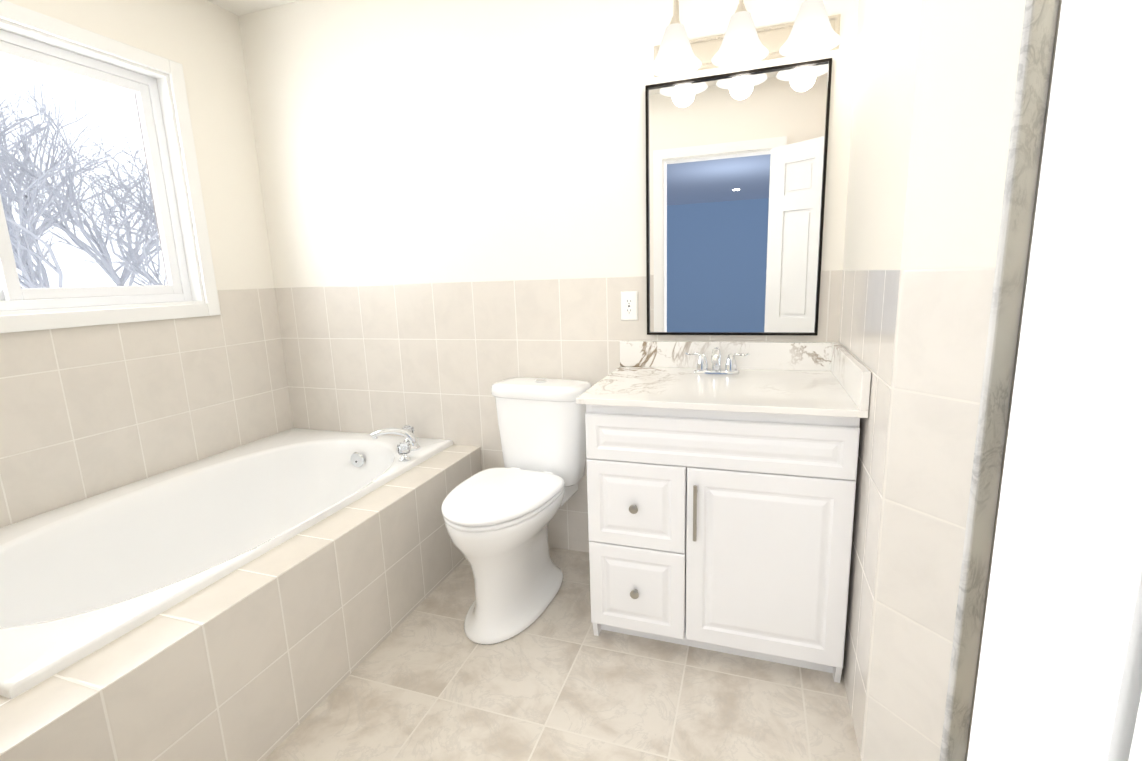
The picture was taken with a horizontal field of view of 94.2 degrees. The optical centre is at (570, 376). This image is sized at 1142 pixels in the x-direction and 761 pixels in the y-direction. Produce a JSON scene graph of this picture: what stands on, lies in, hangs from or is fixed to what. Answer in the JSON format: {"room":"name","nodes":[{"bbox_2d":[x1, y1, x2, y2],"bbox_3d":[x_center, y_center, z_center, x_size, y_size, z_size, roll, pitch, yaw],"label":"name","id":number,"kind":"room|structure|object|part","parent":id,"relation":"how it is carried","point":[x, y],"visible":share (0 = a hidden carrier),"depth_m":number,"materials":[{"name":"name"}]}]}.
{"room":"bathroom","nodes":[
{"label":"bathroom","id":0,"kind":"room"},
{"bbox_2d":[0,0,293,527],"bbox_3d":[-1.898,-0.275,1.759,0.120,2.470,2.070,2,11,19],"label":"wall","id":1,"kind":"structure","parent":0,"point":[88,411],"depth_m":2.22,"materials":[{"name":"tile"}]},
{"bbox_2d":[0,0,220,332],"bbox_3d":[-1.927,-0.675,1.738,0.216,1.135,1.420,2,11,19],"label":"window","id":2,"kind":"structure","parent":1,"relation":"in","point":[14,296],"depth_m":2.11,"materials":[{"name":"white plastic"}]},
{"bbox_2d":[207,0,298,15],"bbox_3d":[-0.123,-1.492,0.964,3.920,0.100,2.190,2,11,19],"label":"ceiling","id":3,"kind":"structure","parent":0,"point":[239,7],"depth_m":2.38,"materials":[{"name":"white paint"}]},
{"bbox_2d":[238,0,858,551],"bbox_3d":[-0.258,-0.439,2.337,2.842,2.470,0.120,2,11,19],"label":"wall","id":4,"kind":"structure","parent":0,"point":[454,198],"depth_m":2.29,"materials":[{"name":"paint"}]},
{"bbox_2d":[621,291,637,320],"bbox_3d":[0.233,-0.283,2.128,0.070,0.116,0.008,2,11,19],"label":"electrical outlet","id":5,"kind":"object","parent":4,"relation":"attached to","point":[629,305],"visible":1,"depth_m":2.12,"materials":[{"name":"white plastic"}]},
{"bbox_2d":[645,58,831,335],"bbox_3d":[0.582,-0.608,1.934,0.618,0.913,0.023,2,11,19],"label":"mirror","id":6,"kind":"object","parent":4,"relation":"attached to","point":[736,164],"visible":0.92,"depth_m":1.92,"materials":[{"name":"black mirror"}]},
{"bbox_2d":[648,0,841,76],"bbox_3d":[0.554,-1.161,1.727,0.610,0.236,0.219,2,11,19],"label":"sconce","id":7,"kind":"object","parent":4,"relation":"attached to","point":[813,29],"visible":1,"depth_m":1.74,"materials":[{"name":"white glass"}]},
{"bbox_3d":[0.349,-1.111,1.787,0.060,0.097,0.060,2,11,19],"label":"bulb","id":8,"kind":"part","parent":7,"relation":"part of","materials":[{"name":"white glass"}]},
{"bbox_3d":[0.349,-1.108,1.788,0.180,0.123,0.180,2,11,19],"label":"lamp shade","id":9,"kind":"part","parent":7,"relation":"part of","materials":[{"name":"white glass"}]},
{"bbox_3d":[0.360,-1.202,1.810,0.062,0.172,0.144,2,11,19],"label":"arm","id":10,"kind":"part","parent":7,"relation":"part of"},
{"bbox_3d":[0.548,-1.105,1.720,0.060,0.097,0.060,2,11,19],"label":"bulb","id":11,"kind":"part","parent":7,"relation":"part of","materials":[{"name":"white glass"}]},
{"bbox_3d":[0.548,-1.102,1.720,0.180,0.123,0.180,2,11,19],"label":"lamp shade","id":12,"kind":"part","parent":7,"relation":"part of","materials":[{"name":"white glass"}]},
{"bbox_3d":[0.559,-1.196,1.743,0.062,0.172,0.144,2,11,19],"label":"arm","id":13,"kind":"part","parent":7,"relation":"part of"},
{"bbox_3d":[0.746,-1.096,1.653,0.180,0.123,0.180,2,11,19],"label":"lamp shade","id":14,"kind":"part","parent":7,"relation":"part of","materials":[{"name":"white glass"}]},
{"bbox_3d":[0.746,-1.099,1.652,0.060,0.097,0.060,2,11,19],"label":"bulb","id":15,"kind":"part","parent":7,"relation":"part of","materials":[{"name":"white glass"}]},
{"bbox_2d":[263,547,861,760],"bbox_3d":[-0.039,1.032,1.441,3.920,0.100,2.190,2,11,19],"label":"floor","id":16,"kind":"structure","parent":0,"point":[427,679],"depth_m":1.57,"materials":[{"name":"tile"}]},
{"bbox_2d":[0,425,481,760],"bbox_3d":[-1.261,0.656,1.790,1.118,0.588,1.946,2,11,19],"label":"bathtub","id":17,"kind":"object","parent":16,"relation":"on","point":[262,599],"visible":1,"depth_m":1.63,"materials":[{"name":"tile"}]},
{"bbox_2d":[371,425,420,450],"bbox_3d":[-0.775,0.270,2.437,0.203,0.102,0.193,2,11,19],"label":"faucet","id":18,"kind":"object","parent":17,"relation":"on","point":[407,431],"depth_m":2.39,"materials":[{"name":"silver metal"}]},
{"bbox_2d":[396,441,411,461],"bbox_3d":[-0.708,0.316,2.251,0.060,0.078,0.057,2,11,19],"label":"handle","id":19,"kind":"object","parent":17,"relation":"on","point":[403,448],"depth_m":2.24,"materials":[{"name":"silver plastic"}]},
{"bbox_2d":[441,377,591,644],"bbox_3d":[-0.210,0.459,2.031,0.406,0.818,0.718,3,12,23],"label":"toilet","id":20,"kind":"object","parent":16,"relation":"on","point":[497,520],"visible":1,"depth_m":1.96,"materials":[{"name":"white ceramic"}]},
{"bbox_3d":[-0.260,0.425,1.910,0.380,0.022,0.474,3,12,23],"label":"lid","id":21,"kind":"part","parent":20,"relation":"part of","materials":[{"name":"white plastic"}]},
{"bbox_3d":[-0.259,0.446,1.915,0.372,0.016,0.467,3,12,23],"label":"seat","id":22,"kind":"part","parent":20,"relation":"part of","materials":[{"name":"white plastic"}]},
{"bbox_3d":[-0.123,0.047,2.188,0.406,0.054,0.216,3,12,23],"label":"tank lid","id":23,"kind":"part","parent":20,"relation":"part of","materials":[{"name":"white ceramic"}]},
{"bbox_3d":[-0.115,0.250,2.228,0.384,0.360,0.197,3,12,23],"label":"tank","id":24,"kind":"part","parent":20,"relation":"part of","materials":[{"name":"white ceramic"}]},
{"bbox_2d":[576,341,870,682],"bbox_3d":[0.500,0.394,1.850,0.800,0.965,0.604,2,11,19],"label":"bathroom vanity","id":25,"kind":"object","parent":16,"relation":"on","point":[721,483],"visible":1,"depth_m":1.61,"materials":[{"name":"white wood"}]},
{"bbox_3d":[0.196,0.410,1.656,0.029,0.029,0.028,2,11,19],"label":"knob","id":26,"kind":"part","parent":25,"relation":"part of","materials":[{"name":"silver metal"}]},
{"bbox_3d":[0.206,0.697,1.710,0.029,0.029,0.028,2,11,19],"label":"knob","id":27,"kind":"part","parent":25,"relation":"part of","materials":[{"name":"silver metal"}]},
{"bbox_3d":[0.203,0.406,1.677,0.312,0.282,0.018,2,11,19],"label":"drawer","id":28,"kind":"part","parent":25,"relation":"part of","materials":[{"name":"white wood"}]},
{"bbox_3d":[0.213,0.693,1.732,0.312,0.297,0.018,2,11,19],"label":"drawer","id":29,"kind":"part","parent":25,"relation":"part of","materials":[{"name":"white wood"}]},
{"bbox_3d":[0.372,0.405,1.590,0.011,0.174,0.035,2,11,19],"label":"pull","id":30,"kind":"part","parent":25,"relation":"part of","materials":[{"name":"silver metal"}]},
{"bbox_2d":[576,341,870,418],"bbox_3d":[0.487,-0.020,1.774,0.800,0.122,0.598,2,11,19],"label":"countertop","id":31,"kind":"structure","parent":25,"relation":"on","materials":[{"name":"stone"}]},
{"bbox_2d":[684,346,749,374],"bbox_3d":[0.522,-0.055,1.915,0.229,0.097,0.127,2,11,19],"label":"faucet","id":32,"kind":"object","parent":31,"relation":"on","point":[702,364],"depth_m":1.94,"materials":[{"name":"silver metal"}]},
{"bbox_3d":[0.574,0.563,1.580,0.454,0.579,0.018,2,11,19],"label":"door","id":33,"kind":"part","parent":25,"relation":"part of","materials":[{"name":"white wood"}]},
{"bbox_2d":[838,0,921,757],"bbox_3d":[0.882,-0.313,1.472,0.120,2.470,0.800,2,11,19],"label":"wall","id":34,"kind":"structure","parent":0,"point":[885,66],"depth_m":1.36,"materials":[{"name":"paint"}]},
{"bbox_2d":[861,0,1025,760],"bbox_3d":[0.807,-0.236,1.076,0.160,2.470,0.178,-7,12,-25],"label":"wall","id":35,"kind":"structure","parent":0,"point":[966,72],"depth_m":1.07,"materials":[{"name":"tile"}]},
{"bbox_2d":[939,0,1061,760],"bbox_3d":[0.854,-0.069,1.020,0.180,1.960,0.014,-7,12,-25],"label":"jamb","id":36,"kind":"object","parent":35,"relation":"attached to","point":[1034,64],"visible":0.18,"depth_m":0.99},
{"bbox_3d":[-0.414,-0.038,0.242,3.680,2.470,0.120,2,11,19],"label":"wall","id":37,"kind":"structure","parent":0,"visible":0},
{"bbox_2d":[967,0,1141,760],"bbox_3d":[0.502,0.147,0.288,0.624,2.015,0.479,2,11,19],"label":"door leaf","id":38,"kind":"structure","parent":37,"relation":"in","point":[1059,677],"depth_m":0.14,"materials":[{"name":"white wood"}]},
{"bbox_2d":[1128,692,1141,760],"bbox_3d":[-0.219,0.152,0.212,0.890,2.095,0.152,2,11,19],"label":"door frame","id":39,"kind":"structure","parent":37,"relation":"attached to","point":[1136,751],"depth_m":0.14,"materials":[{"name":"white"}]},
{"label":"outside","id":40,"kind":"structure","parent":0,"visible":0},
{"bbox_2d":[0,63,165,288],"bbox_3d":[-6.050,-0.340,7.464,5.888,7.358,6.021,2,11,19],"label":"branches","id":41,"kind":"object","parent":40,"point":[32,220],"depth_m":6.17,"materials":[{"name":"grey plant"}]}
]}

